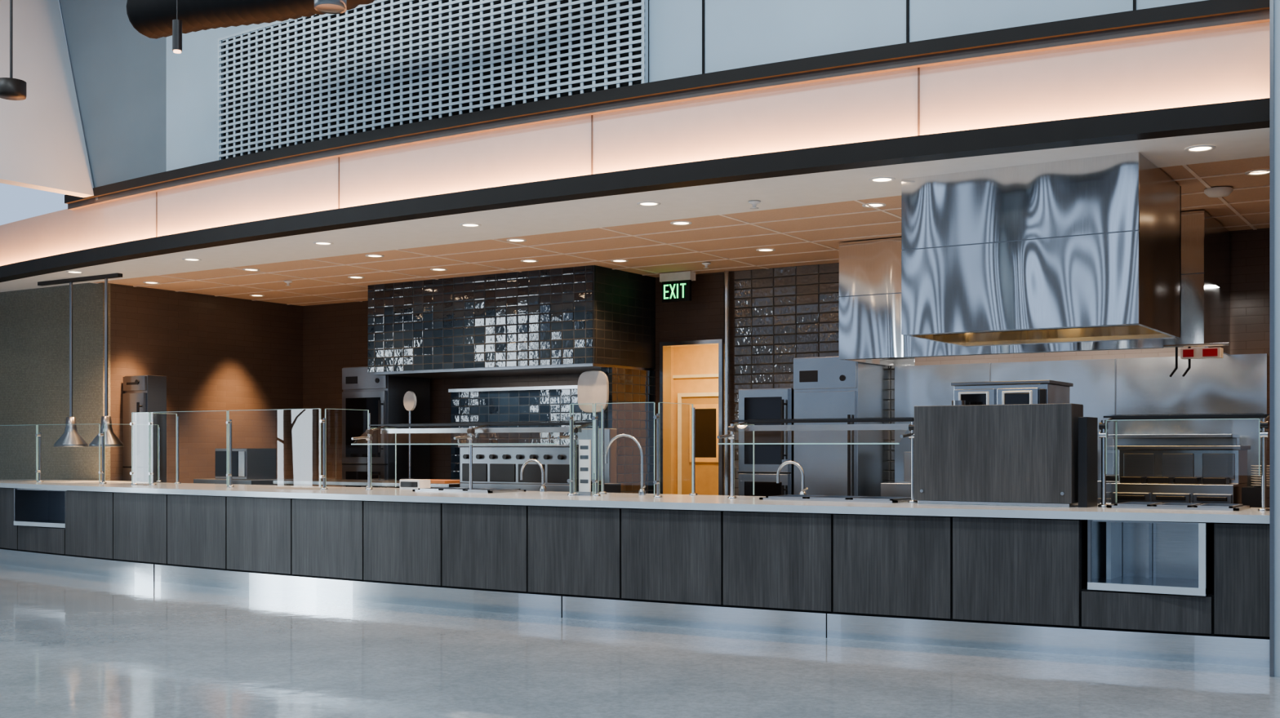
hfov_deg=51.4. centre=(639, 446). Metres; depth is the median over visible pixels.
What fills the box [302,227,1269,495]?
wall
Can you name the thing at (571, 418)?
guard
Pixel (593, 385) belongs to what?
stand
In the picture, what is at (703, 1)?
trim
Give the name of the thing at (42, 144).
wall
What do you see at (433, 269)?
recessed light
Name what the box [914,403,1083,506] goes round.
screen panel
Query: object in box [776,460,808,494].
gooseneck faucet
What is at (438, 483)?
work table
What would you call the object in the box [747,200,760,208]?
sprinkler
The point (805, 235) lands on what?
ceiling
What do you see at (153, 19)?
flexible duct
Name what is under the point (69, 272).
recessed light
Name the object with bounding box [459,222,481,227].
recessed light
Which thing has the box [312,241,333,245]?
recessed light
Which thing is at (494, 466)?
range
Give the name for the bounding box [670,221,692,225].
recessed light
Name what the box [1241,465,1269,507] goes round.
stacked plates
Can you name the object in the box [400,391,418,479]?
stand
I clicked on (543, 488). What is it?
gooseneck faucet
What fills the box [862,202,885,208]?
recessed light
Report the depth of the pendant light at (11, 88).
11.90 m
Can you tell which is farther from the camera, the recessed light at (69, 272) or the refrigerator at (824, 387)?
the recessed light at (69, 272)
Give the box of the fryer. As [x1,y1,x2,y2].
[880,452,911,497]
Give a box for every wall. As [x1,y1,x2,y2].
[0,0,93,197]
[0,282,110,480]
[110,283,302,485]
[166,0,1208,171]
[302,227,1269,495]
[448,367,655,493]
[671,344,718,494]
[1269,0,1279,676]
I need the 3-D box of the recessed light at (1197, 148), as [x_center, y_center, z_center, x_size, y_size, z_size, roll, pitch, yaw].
[3.624,-1.925,8.606,0.190,0.008,0.190,0,0,33]
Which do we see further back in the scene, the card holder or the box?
the box
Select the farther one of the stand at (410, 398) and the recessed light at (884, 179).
the stand at (410, 398)
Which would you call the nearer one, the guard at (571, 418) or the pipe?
the guard at (571, 418)
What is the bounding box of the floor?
[0,564,1279,717]
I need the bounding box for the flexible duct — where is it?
[126,0,374,39]
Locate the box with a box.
[400,479,430,489]
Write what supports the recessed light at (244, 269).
in the ceiling
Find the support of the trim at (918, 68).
attached to the bulkhead
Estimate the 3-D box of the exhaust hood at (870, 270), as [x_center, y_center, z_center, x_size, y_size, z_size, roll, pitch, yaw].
[3.601,-1.379,12.310,3.240,1.108,1.290,0,0,33]
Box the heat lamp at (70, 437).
[37,273,124,446]
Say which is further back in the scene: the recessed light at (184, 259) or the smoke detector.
the recessed light at (184, 259)
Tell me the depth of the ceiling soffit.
10.83 m
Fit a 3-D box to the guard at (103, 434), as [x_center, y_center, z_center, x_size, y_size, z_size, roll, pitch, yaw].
[-6.602,0.080,15.399,2.320,0.650,0.804,0,0,33]
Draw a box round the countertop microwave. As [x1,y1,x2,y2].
[193,448,297,485]
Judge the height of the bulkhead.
0.600 m
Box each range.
[457,444,621,493]
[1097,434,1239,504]
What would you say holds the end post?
on the counter
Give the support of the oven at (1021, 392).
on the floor
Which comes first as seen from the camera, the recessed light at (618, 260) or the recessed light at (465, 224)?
the recessed light at (465, 224)
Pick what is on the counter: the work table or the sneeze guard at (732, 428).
the sneeze guard at (732, 428)
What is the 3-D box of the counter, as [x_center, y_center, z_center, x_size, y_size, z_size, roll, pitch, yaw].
[-1.997,0.855,11.957,14.120,0.900,1.715,0,0,33]
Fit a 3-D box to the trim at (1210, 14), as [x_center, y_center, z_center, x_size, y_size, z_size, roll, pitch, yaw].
[-1.212,-2.640,11.116,11.950,0.150,0.678,0,0,33]
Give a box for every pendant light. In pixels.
[0,0,26,100]
[172,0,182,53]
[314,0,346,14]
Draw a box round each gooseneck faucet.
[520,458,546,491]
[604,433,645,495]
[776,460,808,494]
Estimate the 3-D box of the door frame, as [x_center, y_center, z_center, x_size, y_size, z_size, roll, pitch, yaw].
[0.618,0.075,15.123,0.820,2.540,0.180,0,0,33]
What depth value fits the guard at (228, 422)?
13.81 m
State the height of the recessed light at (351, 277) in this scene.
0.008 m
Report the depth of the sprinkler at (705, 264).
14.03 m
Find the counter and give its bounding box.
[0,479,1269,667]
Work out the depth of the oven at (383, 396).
16.62 m
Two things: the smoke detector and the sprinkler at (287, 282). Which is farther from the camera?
the sprinkler at (287, 282)
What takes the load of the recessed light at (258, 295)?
in the ceiling
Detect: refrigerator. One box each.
[122,375,166,482]
[793,356,888,496]
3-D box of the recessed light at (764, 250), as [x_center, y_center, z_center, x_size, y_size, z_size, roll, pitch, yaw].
[1.243,-1.940,13.153,0.190,0.008,0.190,0,0,33]
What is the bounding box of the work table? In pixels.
[273,479,459,488]
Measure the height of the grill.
1.310 m
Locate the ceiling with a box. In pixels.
[89,155,1269,306]
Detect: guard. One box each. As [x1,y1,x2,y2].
[0,423,162,484]
[129,408,373,489]
[351,421,599,493]
[567,402,697,497]
[716,417,917,502]
[1097,413,1269,511]
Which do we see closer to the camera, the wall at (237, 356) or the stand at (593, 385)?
the stand at (593, 385)
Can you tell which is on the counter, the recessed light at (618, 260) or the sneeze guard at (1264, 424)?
the sneeze guard at (1264, 424)
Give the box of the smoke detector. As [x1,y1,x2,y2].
[1204,186,1232,197]
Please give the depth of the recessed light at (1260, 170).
9.43 m
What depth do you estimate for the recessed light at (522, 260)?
13.91 m
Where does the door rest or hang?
in the wall at (694, 369)
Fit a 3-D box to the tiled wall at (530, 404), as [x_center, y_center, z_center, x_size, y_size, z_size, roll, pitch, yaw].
[-1.272,0.220,15.724,2.870,2.170,0.890,0,0,33]
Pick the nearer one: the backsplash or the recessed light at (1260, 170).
the recessed light at (1260, 170)
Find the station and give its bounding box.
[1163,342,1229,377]
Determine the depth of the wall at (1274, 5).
7.54 m
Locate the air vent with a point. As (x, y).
(380, 64)
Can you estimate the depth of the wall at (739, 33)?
9.73 m
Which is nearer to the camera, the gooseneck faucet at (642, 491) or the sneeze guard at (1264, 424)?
the sneeze guard at (1264, 424)
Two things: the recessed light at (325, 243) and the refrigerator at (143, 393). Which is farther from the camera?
the refrigerator at (143, 393)
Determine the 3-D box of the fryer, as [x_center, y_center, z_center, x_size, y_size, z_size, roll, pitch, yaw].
[3.270,0.680,12.682,1.800,1.250,0.822,0,0,33]
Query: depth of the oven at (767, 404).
13.66 m
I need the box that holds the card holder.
[575,440,594,495]
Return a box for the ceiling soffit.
[0,128,1269,292]
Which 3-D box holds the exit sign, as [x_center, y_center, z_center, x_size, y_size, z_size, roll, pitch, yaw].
[0.420,-1.776,14.870,0.400,0.322,0.120,0,0,33]
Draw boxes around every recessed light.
[65,271,84,273]
[142,281,159,284]
[182,257,201,261]
[242,268,260,271]
[249,294,264,297]
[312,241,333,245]
[347,275,364,279]
[364,254,384,257]
[430,268,447,271]
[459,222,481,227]
[506,238,526,242]
[520,259,538,262]
[610,259,628,262]
[636,201,660,206]
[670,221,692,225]
[755,248,775,252]
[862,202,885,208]
[868,176,895,182]
[1184,145,1216,152]
[1244,168,1269,175]
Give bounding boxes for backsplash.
[894,353,1267,486]
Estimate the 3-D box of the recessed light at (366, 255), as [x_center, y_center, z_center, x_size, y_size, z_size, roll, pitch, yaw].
[-2.703,-1.940,13.559,0.190,0.008,0.190,0,0,33]
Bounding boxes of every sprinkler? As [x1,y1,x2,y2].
[284,280,292,286]
[702,262,711,268]
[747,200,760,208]
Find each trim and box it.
[0,97,1269,282]
[64,0,1269,210]
[155,67,919,237]
[702,0,1136,74]
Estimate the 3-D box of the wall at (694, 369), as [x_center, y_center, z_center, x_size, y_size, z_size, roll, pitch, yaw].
[1.151,-0.195,16.046,3.000,3.000,1.950,0,0,33]
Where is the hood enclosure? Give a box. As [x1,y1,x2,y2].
[368,265,655,378]
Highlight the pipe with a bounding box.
[724,271,728,495]
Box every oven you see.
[342,366,430,488]
[737,387,793,496]
[951,380,1073,405]
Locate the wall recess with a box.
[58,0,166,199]
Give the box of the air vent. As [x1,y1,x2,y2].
[217,0,648,160]
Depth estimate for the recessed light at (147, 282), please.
15.78 m
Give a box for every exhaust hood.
[839,210,1230,366]
[901,151,1181,346]
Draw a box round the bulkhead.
[0,22,1269,266]
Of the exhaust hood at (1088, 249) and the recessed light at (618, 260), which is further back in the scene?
the recessed light at (618, 260)
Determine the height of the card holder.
0.460 m
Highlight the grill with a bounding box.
[1111,445,1250,504]
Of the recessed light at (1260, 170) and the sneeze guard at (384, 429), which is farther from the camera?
the sneeze guard at (384, 429)
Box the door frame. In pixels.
[659,339,723,495]
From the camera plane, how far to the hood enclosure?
15.03 m
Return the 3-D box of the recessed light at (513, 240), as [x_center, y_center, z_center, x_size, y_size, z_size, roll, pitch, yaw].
[-1.163,-1.940,12.535,0.190,0.008,0.190,0,0,33]
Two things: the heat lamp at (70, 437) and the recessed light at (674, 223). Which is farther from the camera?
the heat lamp at (70, 437)
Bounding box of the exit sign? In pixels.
[659,271,695,302]
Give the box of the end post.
[1078,417,1097,507]
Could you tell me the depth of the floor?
7.86 m
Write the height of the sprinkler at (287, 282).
0.052 m
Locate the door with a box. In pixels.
[677,392,718,495]
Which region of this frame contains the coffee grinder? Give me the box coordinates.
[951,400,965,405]
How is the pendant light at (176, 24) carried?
hanging from the ceiling
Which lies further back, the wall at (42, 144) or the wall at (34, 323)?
the wall at (34, 323)
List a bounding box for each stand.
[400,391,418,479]
[577,370,616,483]
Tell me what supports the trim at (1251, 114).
attached to the bulkhead
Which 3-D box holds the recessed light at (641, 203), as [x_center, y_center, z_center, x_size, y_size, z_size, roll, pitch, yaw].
[0.070,-1.925,10.567,0.190,0.008,0.190,0,0,33]

